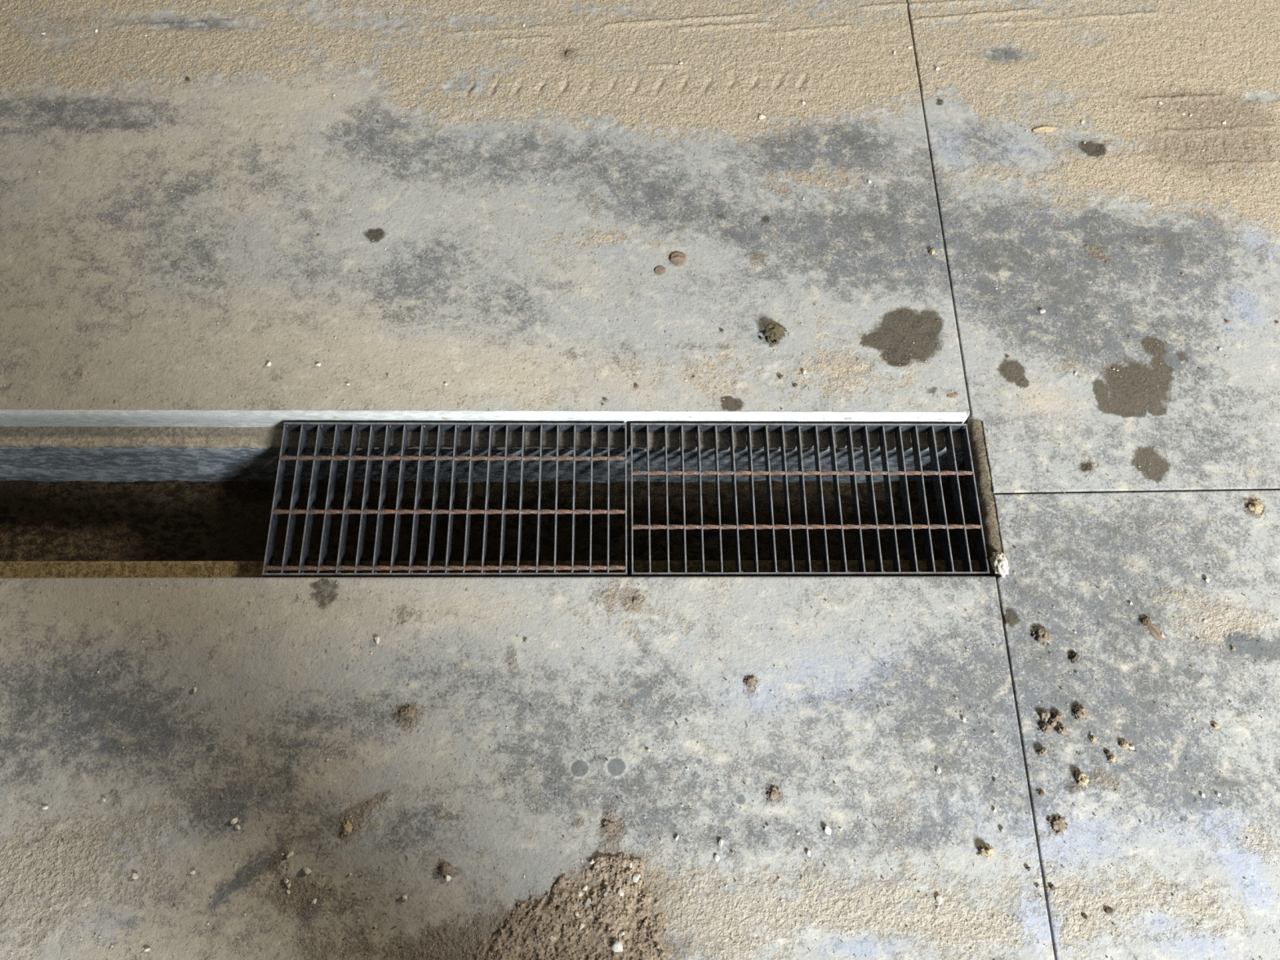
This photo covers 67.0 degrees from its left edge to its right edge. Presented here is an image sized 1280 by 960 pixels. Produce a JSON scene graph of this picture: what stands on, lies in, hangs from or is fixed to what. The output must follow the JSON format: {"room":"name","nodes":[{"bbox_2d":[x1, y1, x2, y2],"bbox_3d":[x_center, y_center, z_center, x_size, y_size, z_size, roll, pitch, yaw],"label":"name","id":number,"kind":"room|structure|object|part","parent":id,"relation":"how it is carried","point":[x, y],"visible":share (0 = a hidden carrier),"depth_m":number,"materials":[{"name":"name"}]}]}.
{"room":"construction site","nodes":[
{"label":"construction site","id":0,"kind":"room"},
{"bbox_2d":[0,480,957,561],"bbox_3d":[-1.400,0.101,1.806,4.057,0.019,0.240,0,68,-1],"label":"floor","id":1,"kind":"structure","parent":0,"point":[169,520],"depth_m":1.85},
{"bbox_2d":[0,445,963,483],"bbox_3d":[-1.399,-0.026,1.784,4.057,0.170,0.012,0,68,-1],"label":"wall","id":2,"kind":"structure","parent":0,"point":[56,464],"depth_m":1.80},
{"bbox_2d":[0,426,961,449],"bbox_3d":[-1.397,-0.077,1.711,4.057,0.010,0.044,0,68,-1],"label":"trim","id":3,"kind":"structure","parent":2,"relation":"on","point":[65,437],"depth_m":1.73,"materials":[{"name":"silver metal"}]},
{"bbox_2d":[261,422,627,577],"bbox_3d":[-0.324,0.034,1.672,0.604,0.033,0.281,0,68,-1],"label":"drain grate","id":4,"kind":"object","parent":3,"relation":"on","point":[304,427],"visible":0.98,"depth_m":1.66,"materials":[{"name":"metal"}]},
{"bbox_3d":[-0.323,0.146,1.612,0.602,0.008,0.008,0,68,-1],"label":"cross rod","id":5,"kind":"part","parent":4,"relation":"part of","materials":[{"name":"metal"}]},
{"bbox_3d":[-0.324,0.054,1.650,0.602,0.008,0.008,0,68,-1],"label":"cross rod","id":6,"kind":"part","parent":4,"relation":"part of","materials":[{"name":"metal"}]},
{"bbox_3d":[-0.325,-0.038,1.689,0.602,0.008,0.008,0,68,-1],"label":"cross rod","id":7,"kind":"part","parent":4,"relation":"part of","materials":[{"name":"metal"}]},
{"bbox_2d":[630,422,990,577],"bbox_3d":[0.286,0.034,1.688,0.604,0.033,0.281,0,68,-1],"label":"drain grate","id":8,"kind":"object","parent":3,"relation":"on","point":[864,428],"visible":0.98,"depth_m":1.69,"materials":[{"name":"metal"}]},
{"bbox_3d":[0.285,-0.012,1.694,0.602,0.008,0.008,0,68,-1],"label":"cross rod","id":9,"kind":"part","parent":8,"relation":"part of","materials":[{"name":"metal"}]},
{"bbox_3d":[0.286,0.080,1.656,0.602,0.008,0.008,0,68,-1],"label":"cross rod","id":10,"kind":"part","parent":8,"relation":"part of","materials":[{"name":"metal"}]},
{"bbox_2d":[0,408,967,427],"bbox_3d":[-1.416,-0.109,1.701,4.019,0.048,0.014,0,68,-1],"label":"trim","id":11,"kind":"structure","parent":2,"relation":"attached to","point":[53,418],"depth_m":1.72,"materials":[{"name":"silver metal"}]},
{"bbox_2d":[0,0,1279,959],"bbox_3d":[-0.029,-0.484,1.891,6.800,0.058,6.600,0,68,-1],"label":"floor","id":12,"kind":"structure","parent":0,"point":[160,358],"depth_m":1.72,"materials":[{"name":"concrete"}]},
{"bbox_2d":[41,805,48,809],"bbox_3d":[-0.886,0.488,1.440,0.008,0.005,0.006,-8,68,-5],"label":"chip","id":13,"kind":"object","parent":12,"relation":"on","point":[44,807],"visible":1,"depth_m":1.44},
{"bbox_2d":[132,872,137,879],"bbox_3d":[-0.734,0.576,1.407,0.008,0.007,0.010,-28,71,-12],"label":"chip","id":14,"kind":"object","parent":12,"relation":"on","point":[135,876],"visible":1,"depth_m":1.41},
{"bbox_2d":[192,687,196,693],"bbox_3d":[-0.696,0.328,1.511,0.006,0.006,0.009,9,68,2],"label":"chip","id":15,"kind":"object","parent":12,"relation":"on","point":[194,690],"visible":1,"depth_m":1.51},
{"bbox_2d":[230,817,237,824],"bbox_3d":[-0.604,0.507,1.439,0.011,0.007,0.008,-38,73,-15],"label":"chip","id":16,"kind":"object","parent":12,"relation":"on","point":[234,820],"visible":1,"depth_m":1.44,"materials":[{"name":"beige stone"}]},
{"bbox_2d":[283,877,288,883],"bbox_3d":[-0.516,0.584,1.410,0.008,0.006,0.006,28,70,10],"label":"chip","id":17,"kind":"object","parent":12,"relation":"on","point":[286,880],"visible":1,"depth_m":1.41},
{"bbox_2d":[285,850,293,858],"bbox_3d":[-0.515,0.550,1.423,0.012,0.008,0.008,-29,71,-13],"label":"chip","id":18,"kind":"object","parent":12,"relation":"on","point":[289,854],"visible":1,"depth_m":1.42,"materials":[{"name":"beige stone"}]},
{"bbox_2d":[302,866,311,874],"bbox_3d":[-0.487,0.571,1.415,0.012,0.009,0.008,42,72,14],"label":"chip","id":19,"kind":"object","parent":12,"relation":"on","point":[306,870],"visible":1,"depth_m":1.41,"materials":[{"name":"beige stone"}]},
{"bbox_2d":[311,898,316,904],"bbox_3d":[-0.472,0.610,1.401,0.006,0.005,0.008,5,67,0],"label":"chip","id":20,"kind":"object","parent":12,"relation":"on","point":[313,901],"visible":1,"depth_m":1.40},
{"bbox_2d":[339,817,353,838],"bbox_3d":[-0.437,0.518,1.440,0.020,0.007,0.030,-3,68,-3],"label":"clod","id":21,"kind":"object","parent":12,"relation":"on","point":[346,828],"visible":1,"depth_m":1.44,"materials":[{"name":"brown soil"}]},
{"bbox_2d":[374,635,379,644],"bbox_3d":[-0.420,0.257,1.547,0.008,0.007,0.013,-10,68,-6],"label":"chip","id":22,"kind":"object","parent":12,"relation":"on","point":[376,638],"visible":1,"depth_m":1.55,"materials":[{"name":"white stone"}]},
{"bbox_2d":[401,894,407,900],"bbox_3d":[-0.342,0.607,1.404,0.008,0.007,0.008,-17,69,-8],"label":"chip","id":23,"kind":"object","parent":12,"relation":"on","point":[404,897],"visible":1,"depth_m":1.40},
{"bbox_2d":[398,704,417,721],"bbox_3d":[-0.361,0.362,1.504,0.028,0.013,0.025,19,68,6],"label":"clod","id":24,"kind":"object","parent":12,"relation":"on","point":[406,713],"visible":1,"depth_m":1.50,"materials":[{"name":"brown soil"}]},
{"bbox_2d":[436,862,451,875],"bbox_3d":[-0.288,0.572,1.420,0.022,0.012,0.020,4,67,0],"label":"clod","id":25,"kind":"object","parent":12,"relation":"on","point":[445,869],"visible":1,"depth_m":1.42,"materials":[{"name":"soil"}]},
{"bbox_2d":[444,875,450,881],"bbox_3d":[-0.281,0.583,1.416,0.008,0.006,0.008,28,70,10],"label":"chip","id":26,"kind":"object","parent":12,"relation":"on","point":[447,877],"visible":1,"depth_m":1.41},
{"bbox_2d":[444,853,674,959],"bbox_3d":[-0.111,0.700,1.371,0.380,0.019,0.244,-25,70,-11],"label":"dirt","id":27,"kind":"object","parent":12,"relation":"on","point":[526,935],"visible":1,"depth_m":1.40,"materials":[{"name":"brown soil"}]},
{"bbox_2d":[549,936,556,941],"bbox_3d":[-0.125,0.657,1.387,0.010,0.006,0.007,-1,68,-2],"label":"chip","id":28,"kind":"object","parent":27,"relation":"on","point":[552,938],"visible":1,"depth_m":1.39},
{"bbox_2d":[575,891,582,897],"bbox_3d":[-0.088,0.603,1.408,0.011,0.007,0.007,13,68,4],"label":"chip","id":29,"kind":"object","parent":27,"relation":"on","point":[579,894],"visible":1,"depth_m":1.41,"materials":[{"name":"beige stone"}]},
{"bbox_2d":[577,923,584,929],"bbox_3d":[-0.085,0.643,1.394,0.011,0.006,0.007,-27,71,-12],"label":"chip","id":30,"kind":"object","parent":27,"relation":"on","point":[581,926],"visible":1,"depth_m":1.39,"materials":[{"name":"white stone"}]},
{"bbox_2d":[582,884,587,890],"bbox_3d":[-0.080,0.598,1.416,0.009,0.006,0.007,-23,70,-10],"label":"chip","id":31,"kind":"object","parent":27,"relation":"on","point":[584,888],"visible":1,"depth_m":1.41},
{"bbox_2d":[583,897,591,907],"bbox_3d":[-0.076,0.614,1.404,0.014,0.009,0.010,-40,74,-16],"label":"chip","id":32,"kind":"object","parent":27,"relation":"on","point":[587,902],"visible":1,"depth_m":1.40,"materials":[{"name":"grey stone"}]},
{"bbox_2d":[603,889,608,896],"bbox_3d":[-0.050,0.602,1.409,0.007,0.006,0.009,32,70,11],"label":"chip","id":33,"kind":"object","parent":27,"relation":"on","point":[606,892],"visible":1,"depth_m":1.41,"materials":[{"name":"grey stone"}]},
{"bbox_2d":[610,940,622,951],"bbox_3d":[-0.032,0.666,1.380,0.019,0.014,0.015,15,68,5],"label":"chip","id":34,"kind":"object","parent":27,"relation":"on","point":[616,946],"visible":1,"depth_m":1.38,"materials":[{"name":"white stone"}]},
{"bbox_2d":[617,888,623,896],"bbox_3d":[-0.028,0.600,1.408,0.011,0.008,0.008,40,72,14],"label":"chip","id":35,"kind":"object","parent":27,"relation":"on","point":[620,892],"visible":1,"depth_m":1.41,"materials":[{"name":"beige stone"}]},
{"bbox_2d":[632,873,639,882],"bbox_3d":[-0.005,0.583,1.419,0.010,0.007,0.014,42,72,14],"label":"chip","id":36,"kind":"object","parent":27,"relation":"on","point":[636,877],"visible":1,"depth_m":1.42,"materials":[{"name":"white stone"}]},
{"bbox_2d":[564,49,575,57],"bbox_3d":[-0.148,-0.895,2.031,0.024,0.009,0.019,32,70,11],"label":"clod","id":37,"kind":"object","parent":12,"relation":"on","point":[569,53],"visible":1,"depth_m":2.03,"materials":[{"name":"brown soil"}]},
{"bbox_2d":[600,818,616,833],"bbox_3d":[-0.046,0.519,1.449,0.024,0.007,0.019,28,70,10],"label":"clod","id":38,"kind":"object","parent":12,"relation":"on","point":[607,825],"visible":1,"depth_m":1.45,"materials":[{"name":"brown soil"}]},
{"bbox_2d":[631,596,639,604],"bbox_3d":[-0.007,0.198,1.583,0.014,0.006,0.016,-13,68,-7],"label":"clod","id":39,"kind":"object","parent":12,"relation":"on","point":[635,602],"visible":1,"depth_m":1.58,"materials":[{"name":"beige soil"}]},
{"bbox_2d":[0,0,1279,959],"bbox_3d":[0.024,-0.179,1.740,2.906,0.006,2.045,0,68,-1],"label":"grit","id":40,"kind":"object","parent":12,"relation":"on","point":[1182,273],"visible":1,"depth_m":1.60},
{"bbox_2d":[654,266,666,275],"bbox_3d":[0.038,-0.397,1.832,0.022,0.002,0.019,-16,69,-8],"label":"flake","id":41,"kind":"object","parent":12,"relation":"on","point":[659,270],"visible":1,"depth_m":1.83,"materials":[{"name":"brown stone"}]},
{"bbox_2d":[670,251,686,266],"bbox_3d":[0.073,-0.422,1.841,0.032,0.006,0.032,0,68,-1],"label":"flake","id":42,"kind":"object","parent":12,"relation":"on","point":[677,258],"visible":1,"depth_m":1.84,"materials":[{"name":"brown stone"}]},
{"bbox_2d":[714,854,719,861],"bbox_3d":[0.114,0.561,1.436,0.007,0.005,0.009,-15,69,-7],"label":"chip","id":43,"kind":"object","parent":12,"relation":"on","point":[717,857],"visible":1,"depth_m":1.44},
{"bbox_2d":[718,839,723,846],"bbox_3d":[0.121,0.541,1.444,0.008,0.006,0.011,3,67,0],"label":"chip","id":44,"kind":"object","parent":12,"relation":"on","point":[721,841],"visible":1,"depth_m":1.44,"materials":[{"name":"grey stone"}]},
{"bbox_2d":[743,675,758,687],"bbox_3d":[0.177,0.319,1.538,0.023,0.006,0.019,15,68,5],"label":"clod","id":45,"kind":"object","parent":12,"relation":"on","point":[750,681],"visible":1,"depth_m":1.54,"materials":[{"name":"brown soil"}]},
{"bbox_2d":[758,114,765,119],"bbox_3d":[0.249,-0.742,1.977,0.015,0.008,0.009,-36,73,-15],"label":"chip","id":46,"kind":"object","parent":12,"relation":"on","point":[761,117],"visible":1,"depth_m":1.98,"materials":[{"name":"white stone"}]},
{"bbox_2d":[760,321,786,343],"bbox_3d":[0.245,-0.271,1.777,0.049,0.027,0.037,-42,75,-17],"label":"clod","id":47,"kind":"object","parent":12,"relation":"on","point":[774,331],"visible":1,"depth_m":1.77,"materials":[{"name":"brown soil"}]},
{"bbox_2d":[765,786,781,800],"bbox_3d":[0.203,0.477,1.473,0.023,0.008,0.021,-12,68,-6],"label":"clod","id":48,"kind":"object","parent":12,"relation":"on","point":[773,794],"visible":1,"depth_m":1.47,"materials":[{"name":"brown soil"}]},
{"bbox_2d":[824,825,831,835],"bbox_3d":[0.282,0.527,1.454,0.010,0.008,0.014,-40,74,-16],"label":"chip","id":49,"kind":"object","parent":12,"relation":"on","point":[827,829],"visible":1,"depth_m":1.45,"materials":[{"name":"grey stone"}]},
{"bbox_2d":[928,247,935,255],"bbox_3d":[0.562,-0.440,1.860,0.010,0.010,0.014,-23,70,-10],"label":"chip","id":50,"kind":"object","parent":12,"relation":"on","point":[931,251],"visible":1,"depth_m":1.86,"materials":[{"name":"beige stone"}]},
{"bbox_2d":[935,894,942,905],"bbox_3d":[0.439,0.617,1.421,0.010,0.008,0.014,1,68,-1],"label":"chip","id":51,"kind":"object","parent":12,"relation":"on","point":[938,898],"visible":1,"depth_m":1.42,"materials":[{"name":"white stone"}]},
{"bbox_2d":[936,767,941,773],"bbox_3d":[0.460,0.448,1.492,0.008,0.006,0.008,41,72,14],"label":"chip","id":52,"kind":"object","parent":12,"relation":"on","point":[939,771],"visible":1,"depth_m":1.49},
{"bbox_2d":[946,391,958,397],"bbox_3d":[0.564,-0.154,1.745,0.022,0.002,0.011,-11,68,-6],"label":"flake","id":53,"kind":"object","parent":12,"relation":"on","point":[955,394],"visible":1,"depth_m":1.74,"materials":[{"name":"beige stone"}]},
{"bbox_2d":[977,844,994,857],"bbox_3d":[0.518,0.554,1.445,0.026,0.022,0.018,5,67,1],"label":"clod","id":54,"kind":"object","parent":12,"relation":"on","point":[986,850],"visible":1,"depth_m":1.44,"materials":[{"name":"beige soil"}]},
{"bbox_2d":[1000,826,1004,832],"bbox_3d":[0.547,0.528,1.461,0.007,0.005,0.008,-4,68,-3],"label":"chip","id":55,"kind":"object","parent":12,"relation":"on","point":[1002,828],"visible":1,"depth_m":1.46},
{"bbox_2d":[1031,624,1050,647],"bbox_3d":[0.655,0.252,1.575,0.030,0.016,0.035,6,68,1],"label":"clod","id":56,"kind":"object","parent":12,"relation":"on","point":[1043,637],"visible":1,"depth_m":1.57,"materials":[{"name":"brown soil"}]},
{"bbox_2d":[1038,789,1044,795],"bbox_3d":[0.615,0.480,1.483,0.009,0.006,0.008,-16,69,-8],"label":"chip","id":57,"kind":"object","parent":12,"relation":"on","point":[1042,793],"visible":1,"depth_m":1.48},
{"bbox_2d":[1036,746,1047,756],"bbox_3d":[0.626,0.423,1.504,0.017,0.014,0.013,-15,69,-8],"label":"clod","id":58,"kind":"object","parent":12,"relation":"on","point":[1042,751],"visible":1,"depth_m":1.50,"materials":[{"name":"brown soil"}]},
{"bbox_2d":[1039,308,1045,313],"bbox_3d":[0.755,-0.317,1.815,0.011,0.008,0.009,31,70,11],"label":"chip","id":59,"kind":"object","parent":12,"relation":"on","point":[1042,311],"visible":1,"depth_m":1.81,"materials":[{"name":"white stone"}]},
{"bbox_2d":[1039,709,1050,722],"bbox_3d":[0.639,0.370,1.527,0.019,0.013,0.021,35,71,12],"label":"clod","id":60,"kind":"object","parent":12,"relation":"on","point":[1045,715],"visible":1,"depth_m":1.52,"materials":[{"name":"brown soil"}]},
{"bbox_2d":[1032,125,1057,133],"bbox_3d":[0.832,-0.722,1.984,0.055,0.008,0.017,-5,68,-4],"label":"crescent","id":61,"kind":"object","parent":12,"relation":"on","point":[1042,129],"visible":1,"depth_m":1.98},
{"bbox_2d":[1039,723,1051,733],"bbox_3d":[0.637,0.390,1.519,0.018,0.012,0.016,32,70,11],"label":"clod","id":62,"kind":"object","parent":12,"relation":"on","point":[1046,728],"visible":1,"depth_m":1.52,"materials":[{"name":"brown soil"}]},
{"bbox_2d":[1048,716,1057,727],"bbox_3d":[0.650,0.381,1.523,0.013,0.011,0.017,24,69,8],"label":"clod","id":63,"kind":"object","parent":12,"relation":"on","point":[1052,722],"visible":1,"depth_m":1.52,"materials":[{"name":"brown soil"}]},
{"bbox_2d":[1050,884,1054,890],"bbox_3d":[0.611,0.603,1.432,0.006,0.005,0.009,5,67,1],"label":"chip","id":64,"kind":"object","parent":12,"relation":"on","point":[1052,886],"visible":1,"depth_m":1.43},
{"bbox_2d":[1052,710,1063,721],"bbox_3d":[0.660,0.373,1.527,0.018,0.012,0.018,-9,68,-5],"label":"clod","id":65,"kind":"object","parent":12,"relation":"on","point":[1058,716],"visible":1,"depth_m":1.52,"materials":[{"name":"brown soil"}]},
{"bbox_2d":[1048,814,1068,834],"bbox_3d":[0.635,0.522,1.466,0.028,0.008,0.027,-13,68,-7],"label":"clod","id":66,"kind":"object","parent":12,"relation":"on","point":[1060,824],"visible":1,"depth_m":1.46,"materials":[{"name":"brown soil"}]},
{"bbox_2d":[1054,723,1067,735],"bbox_3d":[0.663,0.392,1.518,0.020,0.014,0.018,27,69,9],"label":"clod","id":67,"kind":"object","parent":12,"relation":"on","point":[1061,729],"visible":1,"depth_m":1.51,"materials":[{"name":"brown soil"}]},
{"bbox_2d":[1069,650,1079,663],"bbox_3d":[0.704,0.287,1.564,0.017,0.011,0.021,29,70,10],"label":"clod","id":68,"kind":"object","parent":12,"relation":"on","point":[1073,657],"visible":1,"depth_m":1.56,"materials":[{"name":"brown soil"}]},
{"bbox_2d":[1073,703,1088,720],"bbox_3d":[0.698,0.368,1.528,0.024,0.015,0.026,24,69,8],"label":"clod","id":69,"kind":"object","parent":12,"relation":"on","point":[1081,712],"visible":1,"depth_m":1.53,"materials":[{"name":"brown soil"}]},
{"bbox_2d":[1075,768,1089,788],"bbox_3d":[0.681,0.459,1.489,0.018,0.020,0.029,-18,69,-9],"label":"clod","id":70,"kind":"object","parent":12,"relation":"on","point":[1081,777],"visible":1,"depth_m":1.48,"materials":[{"name":"beige soil"}]},
{"bbox_2d":[1082,912,1088,920],"bbox_3d":[0.652,0.640,1.417,0.007,0.008,0.012,-12,68,-6],"label":"chip","id":71,"kind":"object","parent":12,"relation":"on","point":[1085,916],"visible":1,"depth_m":1.42,"materials":[{"name":"grey stone"}]},
{"bbox_2d":[1088,735,1096,743],"bbox_3d":[0.710,0.406,1.516,0.011,0.007,0.012,-28,71,-12],"label":"clod","id":72,"kind":"object","parent":12,"relation":"on","point":[1093,739],"visible":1,"depth_m":1.51,"materials":[{"name":"beige soil"}]},
{"bbox_2d":[1104,749,1111,755],"bbox_3d":[0.730,0.426,1.508,0.010,0.006,0.012,-27,71,-12],"label":"clod","id":73,"kind":"object","parent":12,"relation":"on","point":[1108,753],"visible":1,"depth_m":1.51,"materials":[{"name":"brown soil"}]},
{"bbox_2d":[1105,907,1113,914],"bbox_3d":[0.689,0.633,1.421,0.012,0.007,0.009,-7,68,-5],"label":"chip","id":74,"kind":"object","parent":12,"relation":"on","point":[1108,910],"visible":1,"depth_m":1.42,"materials":[{"name":"stone"}]},
{"bbox_2d":[1107,755,1116,764],"bbox_3d":[0.736,0.434,1.505,0.013,0.008,0.013,-9,68,-5],"label":"clod","id":75,"kind":"object","parent":12,"relation":"on","point":[1112,758],"visible":1,"depth_m":1.50,"materials":[{"name":"beige soil"}]},
{"bbox_2d":[1119,739,1129,749],"bbox_3d":[0.759,0.414,1.513,0.016,0.010,0.017,-3,68,-3],"label":"clod","id":76,"kind":"object","parent":12,"relation":"on","point":[1124,744],"visible":1,"depth_m":1.51,"materials":[{"name":"beige soil"}]},
{"bbox_2d":[1141,615,1150,626],"bbox_3d":[0.832,0.232,1.590,0.017,0.010,0.015,-12,68,-7],"label":"clod","id":77,"kind":"object","parent":12,"relation":"on","point":[1145,620],"visible":1,"depth_m":1.59,"materials":[{"name":"brown soil"}]},
{"bbox_2d":[1146,622,1163,641],"bbox_3d":[0.845,0.248,1.584,0.015,0.006,0.036,-31,72,-13],"label":"leaf","id":78,"kind":"object","parent":12,"relation":"on","point":[1153,629],"visible":1,"depth_m":1.58,"materials":[{"name":"brown plant"}]},
{"bbox_2d":[1204,575,1209,582],"bbox_3d":[0.950,0.166,1.621,0.007,0.007,0.012,4,67,0],"label":"chip","id":79,"kind":"object","parent":12,"relation":"on","point":[1207,580],"visible":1,"depth_m":1.62,"materials":[{"name":"white stone"}]},
{"bbox_2d":[1213,722,1220,728],"bbox_3d":[0.912,0.388,1.528,0.011,0.006,0.009,0,68,-2],"label":"chip","id":80,"kind":"object","parent":12,"relation":"on","point":[1216,726],"visible":1,"depth_m":1.53,"materials":[{"name":"beige stone"}]},
{"bbox_2d":[1245,499,1265,515],"bbox_3d":[1.067,0.046,1.672,0.032,0.013,0.028,38,72,13],"label":"clod","id":81,"kind":"object","parent":12,"relation":"on","point":[1255,506],"visible":1,"depth_m":1.67,"materials":[{"name":"beige soil"}]},
{"bbox_2d":[946,448,978,559],"bbox_3d":[0.603,0.071,1.788,0.003,0.185,0.305,0,68,-1],"label":"wall","id":82,"kind":"structure","parent":0,"point":[971,535],"depth_m":1.80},
{"bbox_2d":[965,417,1002,579],"bbox_3d":[0.605,0.035,1.699,0.026,0.051,0.305,0,68,-1],"label":"trim","id":83,"kind":"structure","parent":82,"relation":"attached to","point":[975,428],"depth_m":1.69,"materials":[{"name":"beige concrete"}]},
{"bbox_2d":[989,551,1008,577],"bbox_3d":[0.605,0.142,1.627,0.026,0.035,0.048,-11,68,-6],"label":"lump","id":84,"kind":"object","parent":83,"relation":"on","point":[998,561],"visible":1,"depth_m":1.62,"materials":[{"name":"stone"}]},
{"bbox_3d":[-1.397,0.170,1.703,4.057,0.168,0.003,0,68,-1],"label":"wall","id":85,"kind":"structure","parent":0,"visible":0},
{"bbox_2d":[0,560,980,577],"bbox_3d":[-1.395,0.158,1.616,4.057,0.008,0.046,0,68,-1],"label":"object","id":86,"kind":"structure","parent":85,"relation":"attached to","point":[24,569],"depth_m":1.64,"materials":[{"name":"silver metal"}]}
]}

